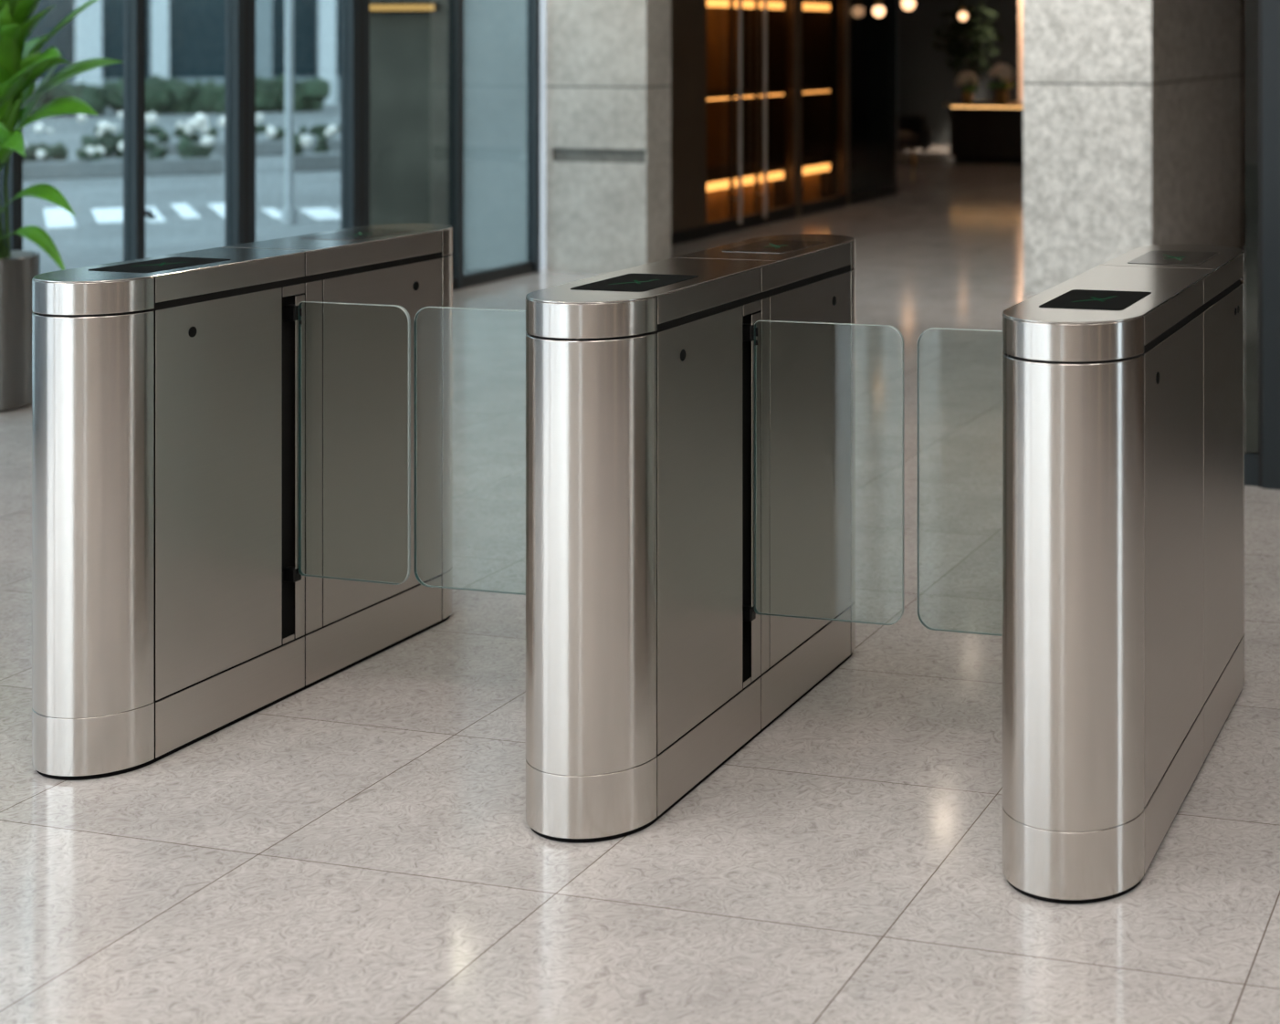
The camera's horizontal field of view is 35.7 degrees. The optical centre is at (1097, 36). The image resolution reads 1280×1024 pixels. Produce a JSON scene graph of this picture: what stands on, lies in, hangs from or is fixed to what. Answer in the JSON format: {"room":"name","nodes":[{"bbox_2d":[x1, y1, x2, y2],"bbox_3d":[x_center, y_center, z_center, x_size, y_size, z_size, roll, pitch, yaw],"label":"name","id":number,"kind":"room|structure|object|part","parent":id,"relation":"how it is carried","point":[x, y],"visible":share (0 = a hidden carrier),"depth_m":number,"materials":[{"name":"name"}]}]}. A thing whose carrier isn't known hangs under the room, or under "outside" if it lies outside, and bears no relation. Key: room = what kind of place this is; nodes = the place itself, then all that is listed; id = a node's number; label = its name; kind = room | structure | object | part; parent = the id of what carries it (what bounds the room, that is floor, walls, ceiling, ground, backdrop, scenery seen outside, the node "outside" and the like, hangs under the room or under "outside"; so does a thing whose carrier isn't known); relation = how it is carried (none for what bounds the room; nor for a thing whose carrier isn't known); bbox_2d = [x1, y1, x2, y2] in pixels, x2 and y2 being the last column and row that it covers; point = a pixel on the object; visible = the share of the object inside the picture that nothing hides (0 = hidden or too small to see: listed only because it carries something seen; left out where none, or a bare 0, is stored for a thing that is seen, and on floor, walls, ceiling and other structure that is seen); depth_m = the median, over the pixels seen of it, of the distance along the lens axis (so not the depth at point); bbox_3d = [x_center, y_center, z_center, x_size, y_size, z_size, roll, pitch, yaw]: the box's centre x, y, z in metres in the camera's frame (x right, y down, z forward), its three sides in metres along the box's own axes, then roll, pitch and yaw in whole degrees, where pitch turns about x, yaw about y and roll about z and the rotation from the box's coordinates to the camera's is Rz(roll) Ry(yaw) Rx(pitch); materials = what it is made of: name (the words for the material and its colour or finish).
{"room":"lobby","nodes":[
{"label":"lobby","id":0,"kind":"room"},
{"bbox_2d":[463,0,545,269],"bbox_3d":[-4.213,-0.263,12.294,1.470,3.530,0.080,0,0,15],"label":"glass panel","id":1,"kind":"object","parent":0,"point":[495,31],"depth_m":12.16,"materials":[{"name":"clear glass"}]},
{"bbox_2d":[0,143,1279,1023],"bbox_3d":[-1.260,1.522,10.892,14.000,0.100,28.400,0,0,15],"label":"floor","id":2,"kind":"structure","parent":0,"point":[360,846],"depth_m":3.50,"materials":[{"name":"stone"}]},
{"bbox_2d":[0,250,40,412],"bbox_3d":[-4.422,1.172,7.495,0.380,0.600,0.380,0,0,15],"label":"planter","id":3,"kind":"object","parent":2,"relation":"on","point":[17,268],"depth_m":7.42,"materials":[{"name":"black plastic"}]},
{"bbox_2d":[0,0,123,412],"bbox_3d":[-4.278,0.537,7.432,0.759,1.871,0.877,0,0,-40],"label":"potted palm","id":4,"kind":"object","parent":2,"relation":"on","point":[21,64],"visible":0.98,"depth_m":7.41,"materials":[{"name":"plant"}]},
{"bbox_3d":[-4.380,0.548,7.511,0.058,0.730,0.037,0,0,15],"label":"stem","id":5,"kind":"part","parent":4,"relation":"part of","materials":[{"name":"green"}]},
{"bbox_3d":[-4.376,0.782,7.466,0.199,0.268,0.018,0,0,26],"label":"stem","id":6,"kind":"part","parent":4,"relation":"part of","materials":[{"name":"green"}]},
{"bbox_3d":[-4.341,0.617,7.525,0.044,0.591,0.030,0,0,15],"label":"stem","id":7,"kind":"part","parent":4,"relation":"part of","materials":[{"name":"green"}]},
{"bbox_3d":[-4.336,0.842,7.466,0.164,0.149,0.018,0,0,30],"label":"stem","id":8,"kind":"part","parent":4,"relation":"part of","materials":[{"name":"green"}]},
{"bbox_2d":[31,223,452,780],"bbox_3d":[-1.758,0.977,4.264,0.546,0.989,1.202,0,0,16],"label":"turnstile","id":9,"kind":"object","parent":2,"relation":"on","point":[223,436],"visible":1,"depth_m":4.02,"materials":[{"name":"silver metal"}]},
{"bbox_3d":[-2.048,0.951,3.789,0.254,0.793,0.127,0,0,16],"label":"post","id":10,"kind":"part","parent":9,"relation":"part of","materials":[{"name":"metal"}]},
{"bbox_3d":[-1.981,0.486,4.016,0.254,0.003,0.596,0,0,16],"label":"lid plate","id":11,"kind":"part","parent":9,"relation":"part of","materials":[{"name":"metal"}]},
{"bbox_3d":[-1.856,0.950,3.994,0.003,0.791,0.366,0,0,16],"label":"panel","id":12,"kind":"part","parent":9,"relation":"part of","materials":[{"name":"metal"}]},
{"bbox_3d":[-1.845,1.406,4.029,0.003,0.112,0.441,0,0,16],"label":"plinth panel","id":13,"kind":"part","parent":9,"relation":"part of","materials":[{"name":"metal"}]},
{"bbox_3d":[-1.798,1.340,4.191,0.002,0.012,0.037,0,0,16],"label":"slot sill","id":14,"kind":"part","parent":9,"relation":"part of","materials":[{"name":"metal"}]},
{"bbox_3d":[-1.896,0.996,4.305,0.186,0.928,1.130,0,0,16],"label":"frame","id":15,"kind":"part","parent":9,"relation":"part of","materials":[{"name":"silver"}]},
{"bbox_3d":[-1.812,0.486,4.591,0.254,0.003,0.600,0,0,16],"label":"lid plate","id":16,"kind":"part","parent":9,"relation":"part of","materials":[{"name":"metal"}]},
{"bbox_3d":[-1.712,1.406,4.483,0.002,0.112,0.496,0,0,16],"label":"plinth panel","id":17,"kind":"part","parent":9,"relation":"part of","materials":[{"name":"metal"}]},
{"bbox_3d":[-1.704,0.950,4.511,0.002,0.791,0.438,0,0,16],"label":"panel","id":18,"kind":"part","parent":9,"relation":"part of","materials":[{"name":"metal"}]},
{"bbox_3d":[-1.744,0.951,4.821,0.254,0.793,0.127,0,0,16],"label":"post","id":19,"kind":"part","parent":9,"relation":"part of","materials":[{"name":"metal"}]},
{"bbox_2d":[545,0,671,273],"bbox_3d":[-3.071,-0.278,11.854,0.694,3.500,0.320,0,0,15],"label":"concrete pillar","id":20,"kind":"structure","parent":2,"relation":"on","point":[608,62],"depth_m":11.71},
{"bbox_2d":[413,233,903,843],"bbox_3d":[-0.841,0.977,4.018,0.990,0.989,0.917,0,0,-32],"label":"turnstile","id":21,"kind":"object","parent":2,"relation":"on","point":[690,418],"visible":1,"depth_m":3.66,"materials":[{"name":"silver metal"}]},
{"bbox_3d":[-0.963,0.951,3.498,0.254,0.793,0.127,0,0,15],"label":"post","id":22,"kind":"part","parent":21,"relation":"part of","materials":[{"name":"metal"}]},
{"bbox_3d":[-0.893,0.486,3.768,0.254,0.003,0.681,0,0,15],"label":"lid plate","id":23,"kind":"part","parent":21,"relation":"part of","materials":[{"name":"metal"}]},
{"bbox_3d":[-0.778,0.950,3.709,0.002,0.791,0.366,0,0,15],"label":"panel","id":24,"kind":"part","parent":21,"relation":"part of","materials":[{"name":"metal"}]},
{"bbox_3d":[-0.767,1.406,3.752,0.002,0.112,0.455,0,0,15],"label":"plinth panel","id":25,"kind":"part","parent":21,"relation":"part of","materials":[{"name":"metal"}]},
{"bbox_3d":[-0.726,1.340,3.908,0.002,0.012,0.037,0,0,14],"label":"slot sill","id":26,"kind":"part","parent":21,"relation":"part of","materials":[{"name":"metal"}]},
{"bbox_3d":[-0.826,0.996,4.027,0.186,0.928,1.147,0,0,15],"label":"frame","id":27,"kind":"part","parent":21,"relation":"part of","materials":[{"name":"black"}]},
{"bbox_3d":[-0.740,0.486,4.357,0.254,0.003,0.532,0,0,15],"label":"lid plate","id":28,"kind":"part","parent":21,"relation":"part of","materials":[{"name":"metal"}]},
{"bbox_3d":[-0.646,1.406,4.218,0.002,0.112,0.498,0,0,15],"label":"plinth panel","id":29,"kind":"part","parent":21,"relation":"part of","materials":[{"name":"metal"}]},
{"bbox_3d":[-0.641,0.950,4.239,0.002,0.791,0.454,0,0,15],"label":"panel","id":30,"kind":"part","parent":21,"relation":"part of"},
{"bbox_3d":[-0.689,0.951,4.556,0.254,0.793,0.127,0,0,15],"label":"post","id":31,"kind":"part","parent":21,"relation":"part of","materials":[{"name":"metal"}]},
{"bbox_2d":[706,0,786,222],"bbox_3d":[-3.010,0.297,15.026,0.440,2.350,1.580,0,0,15],"label":"display cabinet","id":32,"kind":"object","parent":2,"relation":"on","point":[718,11],"visible":0.38,"depth_m":15.65,"materials":[{"name":"brown wood"}]},
{"bbox_3d":[-3.208,0.297,15.079,0.030,2.350,1.580,0,0,15],"label":"panel","id":33,"kind":"part","parent":32,"relation":"part of","materials":[{"name":"wood"}]},
{"bbox_3d":[-3.044,1.292,15.035,0.310,0.360,1.500,0,0,15],"label":"board","id":34,"kind":"part","parent":32,"relation":"part of","materials":[{"name":"wood"}]},
{"bbox_2d":[706,88,784,98],"bbox_3d":[-2.996,0.455,15.022,0.410,0.035,1.500,0,0,15],"label":"shelf","id":35,"kind":"object","parent":32,"relation":"attached to","point":[711,93],"depth_m":15.22,"materials":[{"name":"brown wood"}]},
{"bbox_2d":[706,163,784,182],"bbox_3d":[-2.996,1.087,15.022,0.410,0.050,1.500,0,0,15],"label":"shelf","id":36,"kind":"object","parent":32,"relation":"attached to","point":[716,173],"depth_m":15.18,"materials":[{"name":"brown wood"}]},
{"bbox_2d":[801,0,832,202],"bbox_3d":[-2.643,0.297,16.398,0.440,2.350,0.680,0,0,15],"label":"display cabinet","id":37,"kind":"object","parent":2,"relation":"on","point":[816,15],"visible":0.47,"depth_m":16.65,"materials":[{"name":"brown wood"}]},
{"bbox_3d":[-2.677,1.292,16.407,0.310,0.360,0.600,0,0,15],"label":"board","id":38,"kind":"part","parent":37,"relation":"part of","materials":[{"name":"wood"}]},
{"bbox_2d":[802,0,830,2],"bbox_3d":[-2.629,-0.328,16.394,0.410,0.050,0.600,0,0,15],"label":"shelf","id":39,"kind":"object","parent":37,"relation":"attached to","point":[803,1],"depth_m":16.49,"materials":[{"name":"brown wood"}]},
{"bbox_2d":[802,85,830,92],"bbox_3d":[-2.629,0.455,16.394,0.410,0.035,0.600,0,0,15],"label":"shelf","id":40,"kind":"object","parent":37,"relation":"attached to","point":[805,89],"depth_m":16.39,"materials":[{"name":"brown wood"}]},
{"bbox_2d":[802,156,830,167],"bbox_3d":[-2.629,1.087,16.394,0.410,0.050,0.600,0,0,15],"label":"shelf","id":41,"kind":"object","parent":37,"relation":"attached to","point":[807,161],"depth_m":16.43,"materials":[{"name":"brown wood"}]},
{"bbox_2d":[896,0,897,186],"bbox_3d":[-2.017,-0.278,17.721,0.225,3.500,0.200,0,0,15],"label":"steel post","id":42,"kind":"object","parent":2,"relation":"on","point":[897,0],"visible":0.03,"depth_m":17.77,"materials":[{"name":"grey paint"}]},
{"bbox_2d":[897,115,930,164],"bbox_3d":[-2.366,1.198,21.891,0.840,0.552,0.760,0,0,-5],"label":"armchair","id":43,"kind":"object","parent":2,"relation":"on","point":[913,132],"visible":0.39,"depth_m":21.74,"materials":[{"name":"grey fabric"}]},
{"bbox_3d":[-2.363,1.212,21.851,0.685,0.260,0.680,0,0,-5],"label":"seat","id":44,"kind":"part","parent":43,"relation":"part of","materials":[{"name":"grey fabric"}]},
{"bbox_3d":[-2.386,1.117,22.120,0.766,0.390,0.300,0,0,-5],"label":"backrest","id":45,"kind":"part","parent":43,"relation":"part of","materials":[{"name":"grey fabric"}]},
{"bbox_3d":[-2.117,1.372,21.682,0.056,0.205,0.056,0,0,-5],"label":"leg","id":46,"kind":"part","parent":43,"relation":"part of","materials":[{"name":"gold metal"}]},
{"bbox_3d":[-1.992,1.182,21.858,0.100,0.260,0.450,0,0,-5],"label":"armrest","id":47,"kind":"part","parent":43,"relation":"part of","materials":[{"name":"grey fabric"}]},
{"bbox_2d":[930,0,1003,88],"bbox_3d":[-1.628,0.505,23.295,0.891,1.934,0.899,0,0,15],"label":"indoor tree","id":48,"kind":"object","parent":2,"relation":"on","point":[972,20],"visible":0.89,"depth_m":23.22,"materials":[{"name":"green plant"}]},
{"bbox_2d":[944,101,1022,163],"bbox_3d":[-0.461,1.127,22.092,2.550,0.690,0.750,0,0,15],"label":"reception desk","id":49,"kind":"object","parent":2,"relation":"on","point":[980,131],"visible":0.47,"depth_m":21.99,"materials":[{"name":"brown wood"}]},
{"bbox_2d":[955,71,978,103],"bbox_3d":[-1.529,0.595,22.306,0.243,0.374,0.251,0,0,-35],"label":"potted plant","id":50,"kind":"object","parent":49,"relation":"on","point":[967,97],"visible":1,"depth_m":22.26,"materials":[{"name":"green plant"}]},
{"bbox_2d":[987,62,1014,103],"bbox_3d":[-1.133,0.544,22.203,0.308,0.475,0.339,0,0,15],"label":"potted plant","id":51,"kind":"object","parent":49,"relation":"on","point":[1004,72],"visible":1,"depth_m":22.12,"materials":[{"name":"green plant"}]},
{"bbox_2d":[1018,0,1022,102],"bbox_3d":[-0.613,-0.278,23.841,0.750,3.500,0.150,0,0,15],"label":"trim","id":52,"kind":"structure","parent":2,"relation":"on","point":[1020,1],"depth_m":23.86,"materials":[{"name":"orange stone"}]},
{"bbox_2d":[917,244,1244,904],"bbox_3d":[-0.070,0.977,3.833,0.576,0.989,1.239,0,0,15],"label":"turnstile","id":53,"kind":"object","parent":2,"relation":"on","point":[1123,634],"visible":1,"depth_m":3.25,"materials":[{"name":"silver metal"}]},
{"bbox_3d":[-0.057,0.951,3.256,0.254,0.793,0.127,0,0,15],"label":"post","id":54,"kind":"part","parent":53,"relation":"part of","materials":[{"name":"metal"}]},
{"bbox_3d":[0.027,0.486,3.576,0.254,0.003,0.786,0,0,15],"label":"lid plate","id":55,"kind":"part","parent":53,"relation":"part of","materials":[{"name":"metal"}]},
{"bbox_3d":[0.182,0.486,4.175,0.254,0.003,0.447,0,0,15],"label":"lid plate","id":56,"kind":"part","parent":53,"relation":"part of","materials":[{"name":"metal"}]},
{"bbox_3d":[0.147,0.950,3.540,0.002,0.791,0.518,0,0,15],"label":"panel","id":57,"kind":"part","parent":53,"relation":"part of","materials":[{"name":"metal"}]},
{"bbox_3d":[0.147,1.406,3.540,0.002,0.112,0.518,0,0,15],"label":"plinth panel","id":58,"kind":"part","parent":53,"relation":"part of","materials":[{"name":"metal"}]},
{"bbox_3d":[0.083,0.996,3.794,0.186,0.928,1.167,0,0,15],"label":"frame","id":59,"kind":"part","parent":53,"relation":"part of","materials":[{"name":"silver"}]},
{"bbox_3d":[0.271,0.950,4.015,0.003,0.791,0.454,0,0,14],"label":"panel","id":60,"kind":"part","parent":53,"relation":"part of","materials":[{"name":"metal"}]},
{"bbox_3d":[0.271,1.406,4.015,0.003,0.112,0.454,0,0,14],"label":"plinth panel","id":61,"kind":"part","parent":53,"relation":"part of","materials":[{"name":"metal"}]},
{"bbox_3d":[0.223,0.951,4.332,0.254,0.793,0.127,0,0,15],"label":"post","id":62,"kind":"part","parent":53,"relation":"part of","materials":[{"name":"metal"}]},
{"bbox_2d":[1022,0,1241,294],"bbox_3d":[0.313,-0.278,12.065,0.758,3.500,2.880,0,0,15],"label":"pier","id":63,"kind":"object","parent":2,"relation":"on","point":[1132,109],"visible":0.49,"depth_m":10.73,"materials":[{"name":"grey stone"}]},
{"bbox_2d":[671,0,708,245],"bbox_3d":[-3.124,-0.278,12.955,0.092,3.500,1.780,0,0,15],"label":"wall","id":64,"kind":"structure","parent":0,"point":[688,17],"depth_m":13.52,"materials":[{"name":"brown metal"}]},
{"bbox_3d":[-3.086,1.427,12.944,0.012,0.090,1.780,0,0,15],"label":"rail","id":65,"kind":"part","parent":64,"relation":"part of","materials":[{"name":"black"}]},
{"bbox_2d":[706,0,742,237],"bbox_3d":[-2.791,0.172,14.035,0.107,2.600,0.474,0,0,15],"label":"door","id":66,"kind":"structure","parent":64,"relation":"in","point":[721,226],"depth_m":14.23,"materials":[{"name":"brown metal"}]},
{"bbox_3d":[-2.823,1.422,14.034,0.045,0.100,0.454,0,0,15],"label":"rail","id":67,"kind":"part","parent":66,"relation":"part of","materials":[{"name":"black"}]},
{"bbox_3d":[-2.699,0.342,14.239,0.034,2.140,0.034,0,0,15],"label":"long handle","id":68,"kind":"part","parent":66,"relation":"part of","materials":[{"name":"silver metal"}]},
{"bbox_2d":[734,0,766,230],"bbox_3d":[-2.674,0.172,14.470,0.107,2.600,0.454,0,0,15],"label":"door","id":69,"kind":"structure","parent":64,"relation":"in","point":[750,220],"depth_m":14.65,"materials":[{"name":"brown metal"}]},
{"bbox_3d":[-2.707,1.422,14.469,0.045,0.100,0.434,0,0,15],"label":"rail","id":70,"kind":"part","parent":69,"relation":"part of","materials":[{"name":"black"}]},
{"bbox_3d":[-2.585,0.342,14.664,0.034,2.140,0.034,0,0,15],"label":"long handle","id":71,"kind":"part","parent":69,"relation":"part of","materials":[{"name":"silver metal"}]},
{"bbox_2d":[758,0,796,225],"bbox_3d":[-2.562,0.172,15.011,0.045,2.600,0.677,0,0,15],"label":"door","id":72,"kind":"structure","parent":64,"relation":"in","point":[784,213],"depth_m":15.33,"materials":[{"name":"brown metal"}]},
{"bbox_3d":[-2.562,1.422,15.009,0.045,0.100,0.674,0,0,15],"label":"rail","id":73,"kind":"part","parent":72,"relation":"part of","materials":[{"name":"black"}]},
{"bbox_2d":[786,0,849,217],"bbox_3d":[-2.548,-0.278,15.130,0.080,3.500,2.720,0,0,15],"label":"trim","id":74,"kind":"structure","parent":64,"relation":"attached to","point":[798,3],"depth_m":15.41,"materials":[{"name":"brown metal"}]},
{"bbox_2d":[801,0,846,216],"bbox_3d":[-2.320,0.172,15.914,0.045,2.600,0.947,0,0,15],"label":"frame","id":75,"kind":"structure","parent":64,"relation":"in","point":[810,207],"depth_m":16.36,"materials":[{"name":"brown metal"}]},
{"bbox_3d":[-2.320,1.422,15.913,0.045,0.100,0.944,0,0,15],"label":"rail","id":76,"kind":"part","parent":75,"relation":"part of","materials":[{"name":"black"}]},
{"bbox_2d":[849,0,898,205],"bbox_3d":[-2.026,0.172,17.009,0.045,2.600,1.180,0,0,15],"label":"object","id":77,"kind":"structure","parent":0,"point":[873,39],"depth_m":16.99,"materials":[{"name":"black glass"}]},
{"bbox_3d":[-2.026,1.432,17.009,0.045,0.080,1.180,0,0,15],"label":"rail","id":78,"kind":"part","parent":77,"relation":"part of","materials":[{"name":"black"}]},
{"bbox_2d":[832,0,1018,145],"bbox_3d":[2.291,-0.278,24.538,13.800,3.500,0.200,0,0,15],"label":"wall","id":79,"kind":"structure","parent":0,"point":[925,81],"depth_m":25.64,"materials":[{"name":"grey"}]},
{"bbox_2d":[1241,0,1245,247],"bbox_3d":[3.544,-0.278,12.597,5.200,3.500,0.180,0,0,15],"label":"wall","id":80,"kind":"structure","parent":0,"point":[1243,1],"depth_m":13.18,"materials":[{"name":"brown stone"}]},
{"bbox_3d":[-1.260,-2.103,10.892,14.000,0.150,28.400,0,0,15],"label":"ceiling","id":81,"kind":"structure","parent":0,"visible":0},
{"bbox_2d":[872,0,884,17],"bbox_3d":[-1.956,-1.101,16.876,0.110,1.855,0.110,0,0,15],"label":"pendant lamp","id":82,"kind":"object","parent":81,"relation":"hanging from","point":[878,10],"visible":1,"depth_m":16.84,"materials":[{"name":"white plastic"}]},
{"bbox_3d":[-1.956,-0.228,16.876,0.110,0.110,0.110,0,0,15],"label":"globe","id":83,"kind":"part","parent":82,"relation":"part of"},
{"bbox_2d":[902,0,914,10],"bbox_3d":[-2.217,-1.168,22.122,0.160,1.720,0.160,0,0,15],"label":"pendant lamp","id":84,"kind":"object","parent":81,"relation":"hanging from","point":[907,5],"visible":1,"depth_m":22.06,"materials":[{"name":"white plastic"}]},
{"bbox_2d":[958,0,967,20],"bbox_3d":[-1.624,-1.111,22.792,0.110,1.835,0.110,0,0,15],"label":"pendant lamp","id":85,"kind":"object","parent":81,"relation":"hanging from","point":[962,15],"visible":1,"depth_m":22.76,"materials":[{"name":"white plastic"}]},
{"bbox_3d":[-1.624,-0.248,22.792,0.110,0.110,0.110,0,0,15],"label":"globe","id":86,"kind":"part","parent":85,"relation":"part of"},
{"bbox_3d":[3.070,-0.278,5.550,2.470,3.500,0.180,0,0,15],"label":"wall","id":87,"kind":"structure","parent":0,"visible":0},
{"bbox_2d":[1244,0,1279,489],"bbox_3d":[1.171,0.062,6.016,1.420,2.820,0.144,0,0,15],"label":"door","id":88,"kind":"structure","parent":87,"relation":"in","point":[1262,456],"depth_m":6.15,"materials":[{"name":"grey metal"}]},
{"bbox_3d":[0.511,1.422,6.199,0.051,0.100,0.050,0,0,15],"label":"rail","id":89,"kind":"part","parent":88,"relation":"part of","materials":[{"name":"grey"}]},
{"bbox_3d":[-5.394,-0.278,4.908,0.170,3.500,14.300,0,0,15],"label":"wall","id":90,"kind":"structure","parent":0,"visible":0},
{"bbox_2d":[0,128,22,251],"bbox_3d":[-4.479,-0.178,8.219,0.075,3.300,0.690,0,0,15],"label":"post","id":91,"kind":"structure","parent":90,"relation":"in","point":[15,178],"depth_m":7.89,"materials":[{"name":"grey"}]},
{"bbox_2d":[123,0,145,261],"bbox_3d":[-4.305,-0.178,8.869,0.075,3.300,0.655,0,0,15],"label":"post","id":92,"kind":"structure","parent":90,"relation":"in","point":[133,10],"depth_m":8.55,"materials":[{"name":"grey"}]},
{"bbox_2d":[224,0,248,246],"bbox_3d":[-4.209,-0.178,9.221,0.079,3.300,0.075,0,0,15],"label":"post","id":93,"kind":"object","parent":90,"relation":"attached to","point":[236,11],"visible":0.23,"depth_m":9.19,"materials":[{"name":"grey metal"}]},
{"bbox_2d":[248,0,255,242],"bbox_3d":[-4.097,-0.178,9.644,0.075,3.300,0.800,0,0,15],"label":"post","id":94,"kind":"structure","parent":90,"relation":"in","point":[251,3],"depth_m":9.27,"materials":[{"name":"grey"}]},
{"bbox_2d":[340,0,363,229],"bbox_3d":[-3.980,-0.178,10.073,0.079,3.300,0.090,0,0,15],"label":"post","id":95,"kind":"object","parent":90,"relation":"attached to","point":[351,11],"visible":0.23,"depth_m":10.04,"materials":[{"name":"grey"}]},
{"bbox_2d":[363,0,456,290],"bbox_3d":[-3.858,-0.178,10.537,0.075,3.300,0.870,0,0,15],"label":"window","id":96,"kind":"structure","parent":90,"relation":"in","point":[408,45],"depth_m":10.54,"materials":[{"name":"grey glass"}]},
{"bbox_3d":[-3.852,-0.178,10.555,0.048,3.300,0.834,0,0,15],"label":"rail","id":97,"kind":"part","parent":96,"relation":"part of","materials":[{"name":"black"}]},
{"bbox_2d":[453,0,534,290],"bbox_3d":[-3.639,-0.178,11.354,0.075,3.300,0.820,0,0,15],"label":"window","id":98,"kind":"structure","parent":90,"relation":"in","point":[471,279],"depth_m":10.96,"materials":[{"name":"grey"}]},
{"bbox_3d":[-3.633,-0.178,11.371,0.048,3.300,0.784,0,0,15],"label":"rail","id":99,"kind":"part","parent":98,"relation":"part of","materials":[{"name":"black"}]},
{"bbox_2d":[527,0,540,272],"bbox_3d":[-3.518,-0.178,11.769,0.064,3.300,0.045,0,0,15],"label":"door frame","id":100,"kind":"structure","parent":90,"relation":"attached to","point":[533,5],"depth_m":11.75,"materials":[{"name":"grey"}]},
{"label":"outside","id":101,"kind":"structure","parent":0,"visible":0},
{"bbox_2d":[22,104,487,274],"bbox_3d":[-37.489,1.547,21.114,70.320,0.090,135.000,0,0,15],"label":"ground","id":102,"kind":"structure","parent":101,"point":[91,243],"depth_m":17.29,"materials":[{"name":"grey asphalt"}]},
{"bbox_2d":[42,208,76,228],"bbox_3d":[-8.613,1.499,15.636,0.200,0.006,1.900,0,0,-30],"label":"road marking","id":103,"kind":"object","parent":102,"relation":"on","point":[55,217],"visible":0.86,"depth_m":15.49,"materials":[{"name":"white paint"}]},
{"bbox_2d":[22,121,123,180],"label":"flower planter","id":104,"kind":"object","parent":102,"relation":"on","point":[90,163],"depth_m":19.99,"materials":[{"name":"white"}]},
{"bbox_2d":[76,111,123,157],"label":"flower planter","id":105,"kind":"object","parent":102,"relation":"on","point":[109,134],"depth_m":22.97,"materials":[{"name":"white"}]},
{"bbox_2d":[91,207,123,223],"bbox_3d":[-8.273,1.499,15.825,0.260,0.006,1.400,0,0,-30],"label":"road marking","id":106,"kind":"object","parent":102,"relation":"on","point":[101,215],"visible":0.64,"depth_m":15.80,"materials":[{"name":"white paint"}]},
{"bbox_2d":[145,209,156,220],"bbox_3d":[-8.006,1.499,15.857,0.120,0.006,1.000,0,0,-30],"label":"road marking","id":107,"kind":"object","parent":102,"relation":"on","point":[150,211],"visible":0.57,"depth_m":15.72,"materials":[{"name":"white paint"}]},
{"bbox_2d":[145,206,166,222],"bbox_3d":[-7.973,1.499,15.900,0.120,0.006,1.500,0,0,-30],"label":"road marking","id":108,"kind":"object","parent":102,"relation":"on","point":[156,215],"visible":0.79,"depth_m":15.72,"materials":[{"name":"white paint"}]},
{"bbox_2d":[29,73,330,116],"bbox_3d":[-18.639,1.203,36.224,7.377,0.986,1.197,0,0,-30],"label":"hedge","id":109,"kind":"object","parent":102,"relation":"on","point":[162,95],"visible":0.56,"depth_m":36.49,"materials":[{"name":"green plant"}]},
{"bbox_2d":[24,0,340,104],"bbox_3d":[-21.760,-6.498,45.076,52.000,16.000,10.000,0,0,-27],"label":"office block","id":110,"kind":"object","parent":102,"relation":"on","point":[184,39],"visible":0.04,"depth_m":41.02,"materials":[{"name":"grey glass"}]},
{"bbox_2d":[145,112,223,176],"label":"flower planter","id":111,"kind":"object","parent":102,"relation":"on","point":[193,158],"depth_m":20.49,"materials":[{"name":"white"}]},
{"bbox_2d":[145,114,224,157],"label":"flower planter","id":112,"kind":"object","parent":102,"relation":"on","point":[162,140],"depth_m":23.42,"materials":[{"name":"white"}]},
{"bbox_2d":[170,203,200,219],"bbox_3d":[-7.854,1.499,16.230,0.130,0.006,1.500,0,0,-30],"label":"road marking","id":113,"kind":"object","parent":102,"relation":"on","point":[184,210],"visible":1,"depth_m":16.14,"materials":[{"name":"white paint"}]},
{"bbox_2d":[207,203,224,218],"bbox_3d":[-7.509,1.499,16.241,0.160,0.006,1.500,0,0,-30],"label":"road marking","id":114,"kind":"object","parent":102,"relation":"on","point":[219,208],"visible":0.43,"depth_m":16.48,"materials":[{"name":"white paint"}]},
{"bbox_2d":[255,113,284,156],"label":"flower planter","id":115,"kind":"object","parent":102,"relation":"on","point":[274,144],"depth_m":23.82,"materials":[{"name":"white"}]},
{"bbox_2d":[261,208,281,219],"bbox_3d":[-6.984,1.499,15.997,0.100,0.006,1.000,0,0,-30],"label":"road marking","id":116,"kind":"object","parent":102,"relation":"on","point":[272,212],"visible":0.79,"depth_m":16.05,"materials":[{"name":"white paint"}]},
{"bbox_2d":[281,0,297,224],"bbox_3d":[-6.489,-0.708,15.140,0.280,4.420,0.280,0,0,15],"label":"lamp post","id":117,"kind":"object","parent":102,"relation":"on","point":[288,214],"visible":1,"depth_m":15.11,"materials":[{"name":"grey"}]},
{"bbox_2d":[283,125,340,171],"bbox_3d":[-8.463,1.180,21.497,1.530,0.645,0.726,0,0,-30],"label":"flower planter","id":118,"kind":"object","parent":102,"relation":"on","point":[320,159],"visible":0.41,"depth_m":21.05,"materials":[{"name":"white"}]},
{"bbox_2d":[299,207,340,220],"bbox_3d":[-6.551,1.499,15.954,0.240,0.006,1.100,0,0,-30],"label":"road marking","id":119,"kind":"object","parent":102,"relation":"on","point":[319,214],"visible":0.86,"depth_m":15.97,"materials":[{"name":"white paint"}]},
{"bbox_2d":[299,124,340,152],"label":"flower planter","id":120,"kind":"object","parent":102,"relation":"on","point":[334,143],"depth_m":24.19,"materials":[{"name":"white"}]}
]}

